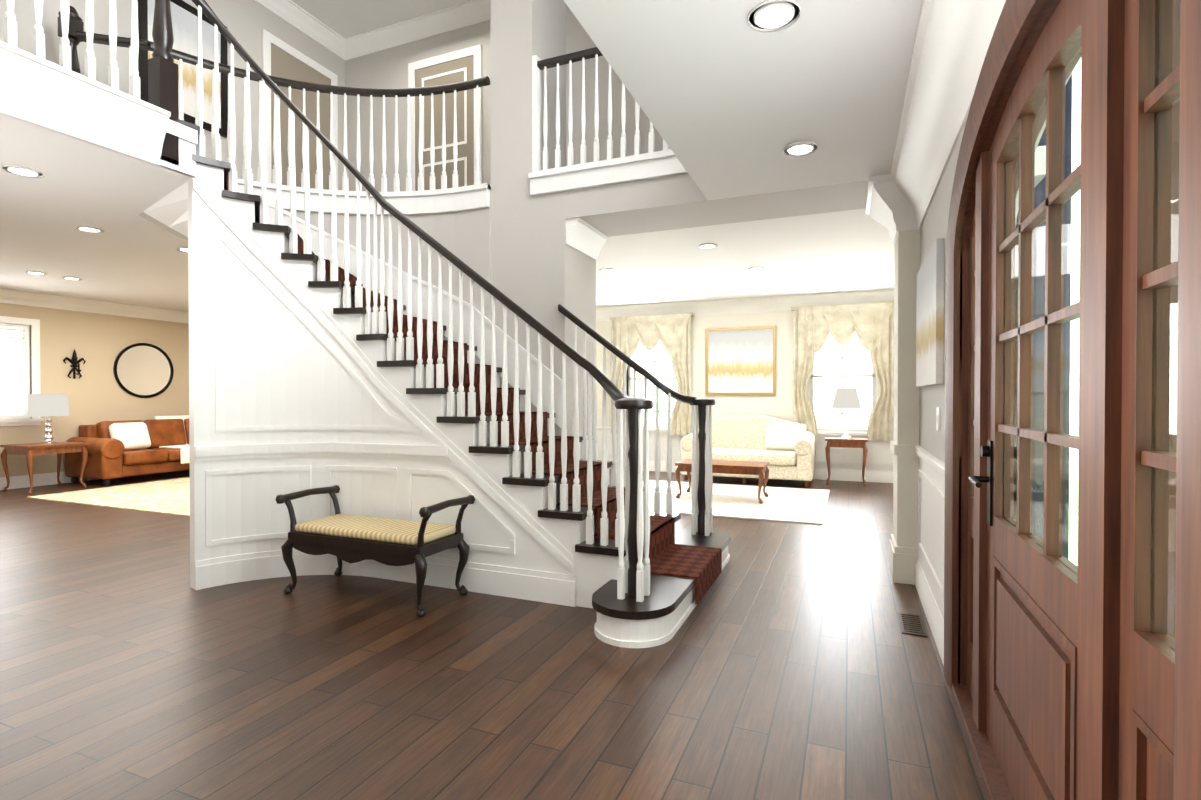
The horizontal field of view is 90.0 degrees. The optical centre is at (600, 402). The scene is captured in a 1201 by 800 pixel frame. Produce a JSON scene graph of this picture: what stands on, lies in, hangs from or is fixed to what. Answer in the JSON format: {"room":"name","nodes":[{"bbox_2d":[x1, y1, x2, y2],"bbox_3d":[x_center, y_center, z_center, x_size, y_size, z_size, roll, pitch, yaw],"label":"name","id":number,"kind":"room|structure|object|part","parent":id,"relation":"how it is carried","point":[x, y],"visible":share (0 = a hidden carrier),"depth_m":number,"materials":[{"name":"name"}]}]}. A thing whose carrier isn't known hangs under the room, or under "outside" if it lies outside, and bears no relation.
{"room":"house entrance foyer","nodes":[
{"label":"house entrance foyer","id":0,"kind":"room"},
{"bbox_2d":[0,303,188,477],"bbox_3d":[-8.450,-0.164,7.396,0.200,2.700,10.000,0,1,23],"label":"wall","id":1,"kind":"structure","parent":0,"point":[98,343],"depth_m":9.00,"materials":[{"name":"beige paint"}]},
{"bbox_2d":[0,316,43,425],"bbox_3d":[-8.156,-0.419,7.922,0.180,1.480,1.220,0,1,23],"label":"window","id":2,"kind":"structure","parent":1,"relation":"in","point":[35,353],"depth_m":8.37,"materials":[{"name":"white"}]},
{"bbox_3d":[-8.236,-0.419,7.955,0.005,1.300,1.000,0,1,23],"label":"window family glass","id":3,"kind":"part","parent":2,"relation":"part of","materials":[{"name":"glass"}]},
{"bbox_2d":[0,323,29,418],"bbox_3d":[-8.160,-0.419,7.923,0.046,1.300,0.990,0,1,23],"label":"window shutters","id":4,"kind":"object","parent":2,"relation":"attached to","point":[25,329],"visible":1,"depth_m":8.23,"materials":[{"name":"white wood"}]},
{"bbox_2d":[0,471,98,489],"bbox_3d":[-8.386,1.102,7.273,0.022,0.170,9.800,0,1,23],"label":"baseboard","id":5,"kind":"structure","parent":1,"relation":"attached to","point":[23,481],"depth_m":8.41,"materials":[{"name":"white"}]},
{"bbox_2d":[63,349,85,378],"bbox_3d":[-7.681,-0.567,8.806,0.167,0.440,0.284,0,1,23],"label":"wall decoration","id":6,"kind":"object","parent":1,"relation":"attached to","point":[74,361],"visible":0.96,"depth_m":8.80,"materials":[{"name":"black metal"}]},
{"bbox_2d":[113,343,173,397],"bbox_3d":[-7.364,-0.515,9.704,0.035,0.890,0.890,0,1,23],"label":"mirror","id":7,"kind":"object","parent":1,"relation":"attached to","point":[143,370],"visible":1,"depth_m":9.69,"materials":[{"name":"beige mirror"}]},
{"bbox_2d":[0,205,188,311],"bbox_3d":[-5.803,-1.654,6.286,5.930,0.300,10.000,0,1,23],"label":"ceiling","id":8,"kind":"structure","parent":0,"point":[115,265],"depth_m":6.46,"materials":[{"name":"white paint"}]},
{"bbox_2d":[25,271,46,274],"bbox_3d":[-6.561,-1.504,6.980,0.194,0.012,0.194,0,1,23],"label":"recessed light","id":9,"kind":"object","parent":8,"relation":"in","point":[43,273],"visible":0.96,"depth_m":6.97,"materials":[{"name":"white"}]},
{"bbox_2d":[62,276,81,279],"bbox_3d":[-6.427,-1.507,7.303,0.194,0.012,0.194,0,1,23],"label":"recessed light","id":10,"kind":"object","parent":8,"relation":"in","point":[67,277],"visible":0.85,"depth_m":7.29,"materials":[{"name":"white"}]},
{"bbox_2d":[75,226,103,232],"bbox_3d":[-4.392,-1.488,5.162,0.194,0.012,0.194,0,1,23],"label":"recessed light","id":11,"kind":"object","parent":8,"relation":"in","point":[95,228],"depth_m":5.17,"materials":[{"name":"white"}]},
{"bbox_3d":[-4.392,-1.491,5.162,0.132,0.003,0.132,0,1,23],"label":"recessed ceiling light lens","id":12,"kind":"part","parent":11,"relation":"part of","materials":[{"name":"white glass"}]},
{"bbox_2d":[176,247,187,251],"bbox_3d":[-4.039,-1.494,5.881,0.194,0.012,0.194,0,1,23],"label":"recessed light","id":13,"kind":"object","parent":8,"relation":"in","point":[180,248],"visible":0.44,"depth_m":5.82,"materials":[{"name":"white"}]},
{"bbox_2d":[0,113,192,223],"bbox_3d":[-4.187,-1.605,2.559,1.870,0.330,4.350,0,1,23],"label":"ceiling soffit","id":14,"kind":"structure","parent":0,"point":[81,181],"depth_m":3.89,"materials":[{"name":"white paint"}]},
{"bbox_2d":[2,165,43,177],"bbox_3d":[-3.610,-1.445,3.756,0.194,0.012,0.194,0,1,23],"label":"recessed light","id":15,"kind":"object","parent":14,"relation":"attached to","point":[8,167],"depth_m":3.76,"materials":[{"name":"white"}]},
{"bbox_3d":[-3.610,-1.448,3.756,0.132,0.003,0.132,0,1,23],"label":"recessed ceiling light lens","id":16,"kind":"part","parent":15,"relation":"part of","materials":[{"name":"white glass"}]},
{"bbox_2d":[96,215,187,243],"bbox_3d":[-2.329,-1.648,5.632,2.950,0.300,2.750,0,1,23],"label":"ceiling","id":17,"kind":"structure","parent":0,"point":[138,223],"depth_m":5.10,"materials":[{"name":"white paint"}]},
{"bbox_2d":[0,0,344,189],"bbox_3d":[-4.617,-3.085,4.212,0.200,2.600,7.100,0,1,23],"label":"wall","id":18,"kind":"structure","parent":0,"point":[244,22],"depth_m":6.07,"materials":[{"name":"beige paint"}]},
{"bbox_2d":[138,0,227,137],"bbox_3d":[-3.897,-3.198,5.644,0.030,1.100,0.800,0,1,23],"label":"picture frame","id":19,"kind":"object","parent":18,"relation":"attached to","point":[184,15],"visible":0.56,"depth_m":5.68,"materials":[{"name":"black metal"}]},
{"bbox_2d":[261,29,337,189],"bbox_3d":[-3.400,-2.889,6.849,0.030,2.160,1.000,0,1,23],"label":"door frame","id":20,"kind":"structure","parent":18,"relation":"attached to","point":[285,64],"depth_m":6.78,"materials":[{"name":"beige wood"}]},
{"bbox_2d":[291,0,471,37],"bbox_3d":[-3.938,-4.457,3.918,11.570,0.150,7.500,0,1,23],"label":"ceiling","id":21,"kind":"structure","parent":0,"point":[346,18],"depth_m":6.77,"materials":[{"name":"white paint"}]},
{"bbox_2d":[0,469,990,799],"bbox_3d":[-2.770,1.262,5.706,12.400,0.120,11.800,0,1,23],"label":"floor","id":22,"kind":"structure","parent":0,"point":[788,661],"depth_m":2.64,"materials":[{"name":"brown wood"}]},
{"bbox_2d":[0,441,87,494],"bbox_3d":[-7.505,0.869,8.119,0.677,0.620,0.677,0,1,23],"label":"end table","id":23,"kind":"object","parent":22,"relation":"on","point":[30,450],"visible":1,"depth_m":7.95,"materials":[{"name":"brown wood"}]},
{"bbox_2d":[27,394,68,443],"bbox_3d":[-7.490,0.221,8.150,0.420,0.673,0.420,0,1,23],"label":"lamp","id":24,"kind":"object","parent":23,"relation":"on","point":[40,405],"visible":1,"depth_m":8.03,"materials":[{"name":"white fabric"}]},
{"bbox_3d":[-7.490,0.035,8.148,0.420,0.300,0.420,0,1,23],"label":"lamp shade","id":25,"kind":"part","parent":24,"relation":"part of","materials":[{"name":"white fabric"}]},
{"bbox_2d":[26,477,189,516],"bbox_3d":[-4.767,1.172,8.264,3.750,0.012,3.300,0,1,23],"label":"rug","id":26,"kind":"object","parent":22,"relation":"on","point":[171,496],"visible":0.29,"depth_m":7.41,"materials":[{"name":"beige carpet"}]},
{"bbox_2d":[65,415,189,485],"bbox_3d":[-6.863,0.693,9.583,0.985,0.946,2.400,0,1,23],"label":"leather sofa","id":27,"kind":"object","parent":22,"relation":"on","point":[128,448],"visible":0.6,"depth_m":8.85,"materials":[{"name":"brown leather"}]},
{"bbox_2d":[154,415,189,463],"bbox_3d":[-6.666,0.582,9.674,0.692,0.726,0.620,0,1,23],"label":"throw","id":28,"kind":"object","parent":27,"relation":"on","point":[171,432],"depth_m":9.61,"materials":[{"name":"white fabric"}]},
{"bbox_2d":[0,0,730,647],"bbox_3d":[-1.676,-0.870,2.578,5.940,4.200,6.195,0,1,23],"label":"staircase","id":29,"kind":"structure","parent":22,"relation":"on","point":[360,348],"depth_m":4.08,"materials":[{"name":"white wood"}]},
{"bbox_3d":[-1.938,-0.953,4.810,2.993,2.345,1.621,0,1,23],"label":"trim","id":30,"kind":"part","parent":29,"relation":"part of","materials":[{"name":"white"}]},
{"bbox_2d":[275,485,474,616],"bbox_3d":[-1.432,0.901,3.822,1.190,0.635,0.507,0,1,23],"label":"bench","id":31,"kind":"object","parent":22,"relation":"on","point":[357,538],"visible":1,"depth_m":3.69,"materials":[{"name":"black wood"}]},
{"bbox_3d":[-1.432,0.801,3.821,0.990,0.055,0.380,0,1,23],"label":"seat","id":32,"kind":"part","parent":31,"relation":"part of","materials":[{"name":"beige fabric"}]},
{"bbox_2d":[643,480,829,524],"bbox_3d":[1.435,1.179,7.427,2.550,0.014,2.300,0,1,23],"label":"living room rug","id":33,"kind":"object","parent":22,"relation":"on","point":[794,505],"visible":0.57,"depth_m":7.05,"materials":[{"name":"white carpet"}]},
{"bbox_2d":[675,459,769,503],"bbox_3d":[1.504,0.956,7.396,1.055,0.430,0.585,0,1,23],"label":"coffee table","id":34,"kind":"object","parent":33,"relation":"on","point":[759,469],"visible":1,"depth_m":7.18,"materials":[{"name":"brown wood"}]},
{"bbox_2d":[680,415,814,486],"bbox_3d":[2.187,0.674,8.913,1.840,0.965,0.870,0,1,23],"label":"sofa","id":35,"kind":"object","parent":22,"relation":"on","point":[785,449],"visible":0.71,"depth_m":8.74,"materials":[{"name":"beige fabric"}]},
{"bbox_2d":[712,447,796,465],"bbox_3d":[2.149,0.788,8.821,1.420,0.170,0.670,0,1,23],"label":"cushion","id":36,"kind":"object","parent":35,"relation":"on","point":[776,456],"depth_m":8.52,"materials":[{"name":"beige fabric"}]},
{"bbox_2d":[765,422,800,449],"bbox_3d":[2.669,0.493,8.793,0.493,0.395,0.294,0,1,23],"label":"pillow","id":37,"kind":"object","parent":35,"relation":"on","point":[778,435],"depth_m":8.74,"materials":[{"name":"white fabric"}]},
{"bbox_2d":[825,437,867,486],"bbox_3d":[3.525,0.845,8.615,0.560,0.660,0.420,0,1,23],"label":"side table","id":38,"kind":"object","parent":22,"relation":"on","point":[846,443],"visible":1,"depth_m":8.46,"materials":[{"name":"brown wood"}]},
{"bbox_2d":[832,388,860,438],"bbox_3d":[3.525,0.154,8.608,0.390,0.719,0.390,0,1,23],"label":"lamp","id":39,"kind":"object","parent":38,"relation":"on","point":[846,398],"visible":1,"depth_m":8.48,"materials":[{"name":"white fabric"}]},
{"bbox_3d":[3.525,-0.060,8.606,0.390,0.290,0.390,0,1,23],"label":"lamp shade","id":40,"kind":"part","parent":39,"relation":"part of","materials":[{"name":"beige fabric"}]},
{"bbox_2d":[889,229,919,584],"bbox_3d":[2.130,-0.135,4.215,0.155,2.700,0.430,0,1,23],"label":"pilaster","id":41,"kind":"object","parent":22,"relation":"on","point":[903,549],"visible":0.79,"depth_m":4.04,"materials":[{"name":"white paint"}]},
{"bbox_2d":[897,612,927,636],"bbox_3d":[1.714,1.219,3.307,0.120,0.009,0.320,0,1,23],"label":"floor vent","id":42,"kind":"object","parent":22,"relation":"in","point":[911,624],"visible":1,"depth_m":3.29,"materials":[{"name":"brown metal"}]},
{"bbox_2d":[345,5,669,191],"bbox_3d":[-0.254,-3.105,6.355,6.620,2.600,0.200,0,1,23],"label":"wall","id":43,"kind":"structure","parent":0,"point":[386,68],"depth_m":6.75,"materials":[{"name":"beige paint"}]},
{"bbox_2d":[408,44,481,190],"bbox_3d":[-1.785,-2.889,6.867,1.000,2.160,0.030,0,1,23],"label":"door","id":44,"kind":"structure","parent":43,"relation":"attached to","point":[465,64],"depth_m":6.84,"materials":[{"name":"beige wood"}]},
{"bbox_2d":[491,0,867,458],"bbox_3d":[0.697,-1.590,4.811,3.270,5.600,0.650,0,1,23],"label":"wall","id":45,"kind":"structure","parent":0,"point":[541,270],"depth_m":5.00,"materials":[{"name":"beige paint"}]},
{"bbox_2d":[0,0,1005,322],"bbox_3d":[-2.789,-2.783,5.622,11.600,3.230,11.100,0,1,23],"label":"crown molding","id":46,"kind":"structure","parent":45,"relation":"attached to","point":[952,44],"depth_m":3.98,"materials":[{"name":"white wood"}]},
{"bbox_2d":[528,150,687,195],"bbox_3d":[0.746,-1.792,4.405,2.870,0.170,0.060,0,1,23],"label":"trim","id":47,"kind":"structure","parent":45,"relation":"attached to","point":[629,169],"depth_m":4.68,"materials":[{"name":"white wood"}]},
{"bbox_2d":[596,311,792,428],"bbox_3d":[2.113,-0.336,9.730,6.070,3.000,0.200,0,1,23],"label":"wall","id":48,"kind":"structure","parent":0,"point":[779,405],"depth_m":9.60,"materials":[{"name":"beige paint"}]},
{"bbox_2d":[622,339,678,433],"bbox_3d":[0.896,-0.410,10.201,1.140,1.880,0.260,0,1,23],"label":"window","id":49,"kind":"structure","parent":48,"relation":"in","point":[630,394],"depth_m":10.24,"materials":[{"name":"white glass"}]},
{"bbox_2d":[609,313,693,435],"bbox_3d":[0.831,-0.459,10.043,1.460,2.000,0.191,0,1,23],"label":"drapes","id":50,"kind":"object","parent":48,"relation":"hanging from","point":[672,332],"visible":0.94,"depth_m":9.88,"materials":[{"name":"beige fabric"}]},
{"bbox_2d":[705,326,775,394],"bbox_3d":[2.219,-0.654,9.552,1.100,1.080,0.040,0,1,23],"label":"framed picture","id":51,"kind":"object","parent":48,"relation":"attached to","point":[740,360],"visible":0.96,"depth_m":9.54,"materials":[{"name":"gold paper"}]},
{"bbox_2d":[598,459,892,482],"bbox_3d":[2.071,1.080,9.640,5.670,0.170,0.022,0,1,23],"label":"baseboard","id":52,"kind":"structure","parent":48,"relation":"attached to","point":[820,473],"depth_m":8.97,"materials":[{"name":"white"}]},
{"bbox_2d":[791,302,893,440],"bbox_3d":[3.584,-0.448,8.902,1.460,2.000,0.191,0,1,23],"label":"drapes","id":53,"kind":"object","parent":48,"relation":"hanging from","point":[871,325],"visible":0.96,"depth_m":8.81,"materials":[{"name":"beige fabric"}]},
{"bbox_2d":[807,332,878,437],"bbox_3d":[3.649,-0.400,9.060,1.140,1.880,0.260,0,1,23],"label":"window","id":54,"kind":"structure","parent":48,"relation":"in","point":[834,432],"depth_m":9.08,"materials":[{"name":"white"}]},
{"bbox_2d":[611,209,857,236],"bbox_3d":[0.822,-0.193,5.126,3.270,2.800,0.004,0,1,23],"label":"wall","id":55,"kind":"structure","parent":0,"point":[738,222],"depth_m":4.95,"materials":[{"name":"beige paint"}]},
{"bbox_2d":[564,0,922,199],"bbox_3d":[0.327,-1.649,1.473,1.400,0.380,5.800,0,1,23],"label":"ceiling","id":56,"kind":"structure","parent":0,"point":[730,101],"depth_m":2.75,"materials":[{"name":"white paint"}]},
{"bbox_2d":[748,0,800,32],"bbox_3d":[0.656,-1.461,2.270,0.194,0.012,0.194,0,1,23],"label":"recessed light","id":57,"kind":"object","parent":56,"relation":"in","point":[769,4],"depth_m":2.27,"materials":[{"name":"white"}]},
{"bbox_3d":[0.656,-1.464,2.270,0.132,0.003,0.132,0,1,23],"label":"recessed ceiling light lens","id":58,"kind":"part","parent":57,"relation":"part of","materials":[{"name":"white glass"}]},
{"bbox_2d":[783,141,817,156],"bbox_3d":[1.161,-1.472,3.489,0.194,0.012,0.194,0,1,23],"label":"recessed light","id":59,"kind":"object","parent":56,"relation":"in","point":[790,146],"depth_m":3.49,"materials":[{"name":"white"}]},
{"bbox_3d":[1.161,-1.476,3.489,0.132,0.003,0.132,0,1,23],"label":"recessed ceiling light lens","id":60,"kind":"part","parent":59,"relation":"part of","materials":[{"name":"white glass"}]},
{"bbox_2d":[596,145,1045,306],"bbox_3d":[1.223,-1.716,7.569,6.070,0.200,4.850,0,1,23],"label":"ceiling","id":61,"kind":"structure","parent":0,"point":[844,251],"depth_m":6.81,"materials":[{"name":"white paint"}]},
{"bbox_2d":[599,268,613,272],"bbox_3d":[0.073,-1.607,7.316,0.194,0.012,0.194,0,1,23],"label":"recessed light","id":62,"kind":"object","parent":61,"relation":"in","point":[606,269],"visible":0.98,"depth_m":7.28,"materials":[{"name":"white"}]},
{"bbox_2d":[699,243,717,248],"bbox_3d":[1.099,-1.597,6.133,0.194,0.012,0.194,0,1,23],"label":"recessed light","id":63,"kind":"object","parent":61,"relation":"in","point":[701,245],"visible":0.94,"depth_m":6.13,"materials":[{"name":"white"}]},
{"bbox_2d":[748,267,764,270],"bbox_3d":[1.873,-1.607,7.219,0.194,0.012,0.194,0,1,23],"label":"recessed light","id":64,"kind":"object","parent":61,"relation":"in","point":[750,268],"visible":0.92,"depth_m":7.21,"materials":[{"name":"white metal"}]},
{"bbox_2d":[1013,208,1018,520],"bbox_3d":[2.980,-0.289,4.716,0.630,3.000,0.200,0,1,23],"label":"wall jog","id":65,"kind":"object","parent":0,"point":[1015,419],"depth_m":4.54,"materials":[{"name":"brown wood"}]},
{"bbox_2d":[1013,213,1018,518],"bbox_3d":[4.002,-0.307,6.620,0.200,3.000,4.500,0,1,23],"label":"wall","id":66,"kind":"structure","parent":0,"point":[1016,300],"depth_m":4.54,"materials":[{"name":"brown wood"}]},
{"bbox_2d":[919,0,1179,650],"bbox_3d":[1.257,-1.561,1.630,0.200,5.600,6.800,0,1,23],"label":"wall","id":67,"kind":"structure","parent":0,"point":[934,227],"depth_m":1.68,"materials":[{"name":"grey paint"}]},
{"bbox_2d":[915,560,943,665],"bbox_3d":[1.844,1.138,3.362,0.022,0.170,1.385,0,1,23],"label":"baseboard","id":68,"kind":"structure","parent":67,"relation":"attached to","point":[935,619],"depth_m":3.25,"materials":[{"name":"white"}]},
{"bbox_2d":[916,238,943,386],"bbox_3d":[1.866,-0.457,3.417,0.034,0.720,0.950,0,1,23],"label":"framed picture","id":69,"kind":"object","parent":67,"relation":"attached to","point":[930,328],"visible":1,"depth_m":3.16},
{"bbox_2d":[936,407,939,430],"bbox_3d":[1.756,0.085,3.127,0.012,0.120,0.080,0,1,23],"label":"switch plate","id":70,"kind":"object","parent":67,"relation":"attached to","point":[938,418],"visible":1,"depth_m":3.09,"materials":[{"name":"white plastic"}]},
{"bbox_2d":[944,0,1200,799],"bbox_3d":[1.225,0.051,1.658,0.210,2.375,2.210,0,1,23],"label":"entry door","id":71,"kind":"structure","parent":67,"relation":"in","point":[1063,682],"depth_m":1.22,"materials":[{"name":"brown wood"}]},
{"bbox_3d":[1.170,0.079,1.696,0.079,1.830,1.032,0,1,23],"label":"entry door hardware","id":72,"kind":"part","parent":71,"relation":"part of","materials":[{"name":"black metal"}]},
{"bbox_3d":[1.220,-0.236,1.657,0.006,1.270,1.780,0,1,23],"label":"door entry glass","id":73,"kind":"part","parent":67,"relation":"part of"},
{"bbox_3d":[-1.758,-0.320,8.054,0.200,3.000,6.260,0,1,23],"label":"wall","id":74,"kind":"structure","parent":0,"visible":0},
{"bbox_2d":[596,427,893,470],"bbox_3d":[2.069,0.800,9.635,5.670,0.730,0.028,0,1,23],"label":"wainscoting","id":75,"kind":"structure","parent":74,"relation":"attached to","point":[880,457],"depth_m":9.05,"materials":[{"name":"white"}]},
{"bbox_2d":[915,446,944,618],"bbox_3d":[1.846,0.758,3.372,0.028,0.930,1.410,0,1,23],"label":"trim","id":76,"kind":"structure","parent":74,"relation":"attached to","point":[931,495],"depth_m":3.32,"materials":[{"name":"white"}]},
{"label":"outside","id":77,"kind":"structure","parent":0,"visible":0},
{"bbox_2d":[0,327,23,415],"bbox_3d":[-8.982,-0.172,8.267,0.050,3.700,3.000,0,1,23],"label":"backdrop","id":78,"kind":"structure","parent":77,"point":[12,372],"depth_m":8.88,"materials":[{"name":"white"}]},
{"bbox_2d":[632,333,871,428],"bbox_3d":[2.429,-0.343,10.492,6.670,4.000,0.050,0,1,23],"label":"windows","id":79,"kind":"structure","parent":77,"point":[853,420],"depth_m":9.91,"materials":[{"name":"white glass"}]},
{"bbox_2d":[1069,59,1080,565],"bbox_3d":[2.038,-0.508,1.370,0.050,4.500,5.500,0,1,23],"label":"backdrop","id":80,"kind":"structure","parent":77,"point":[1074,236],"depth_m":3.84,"materials":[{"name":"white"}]}
]}

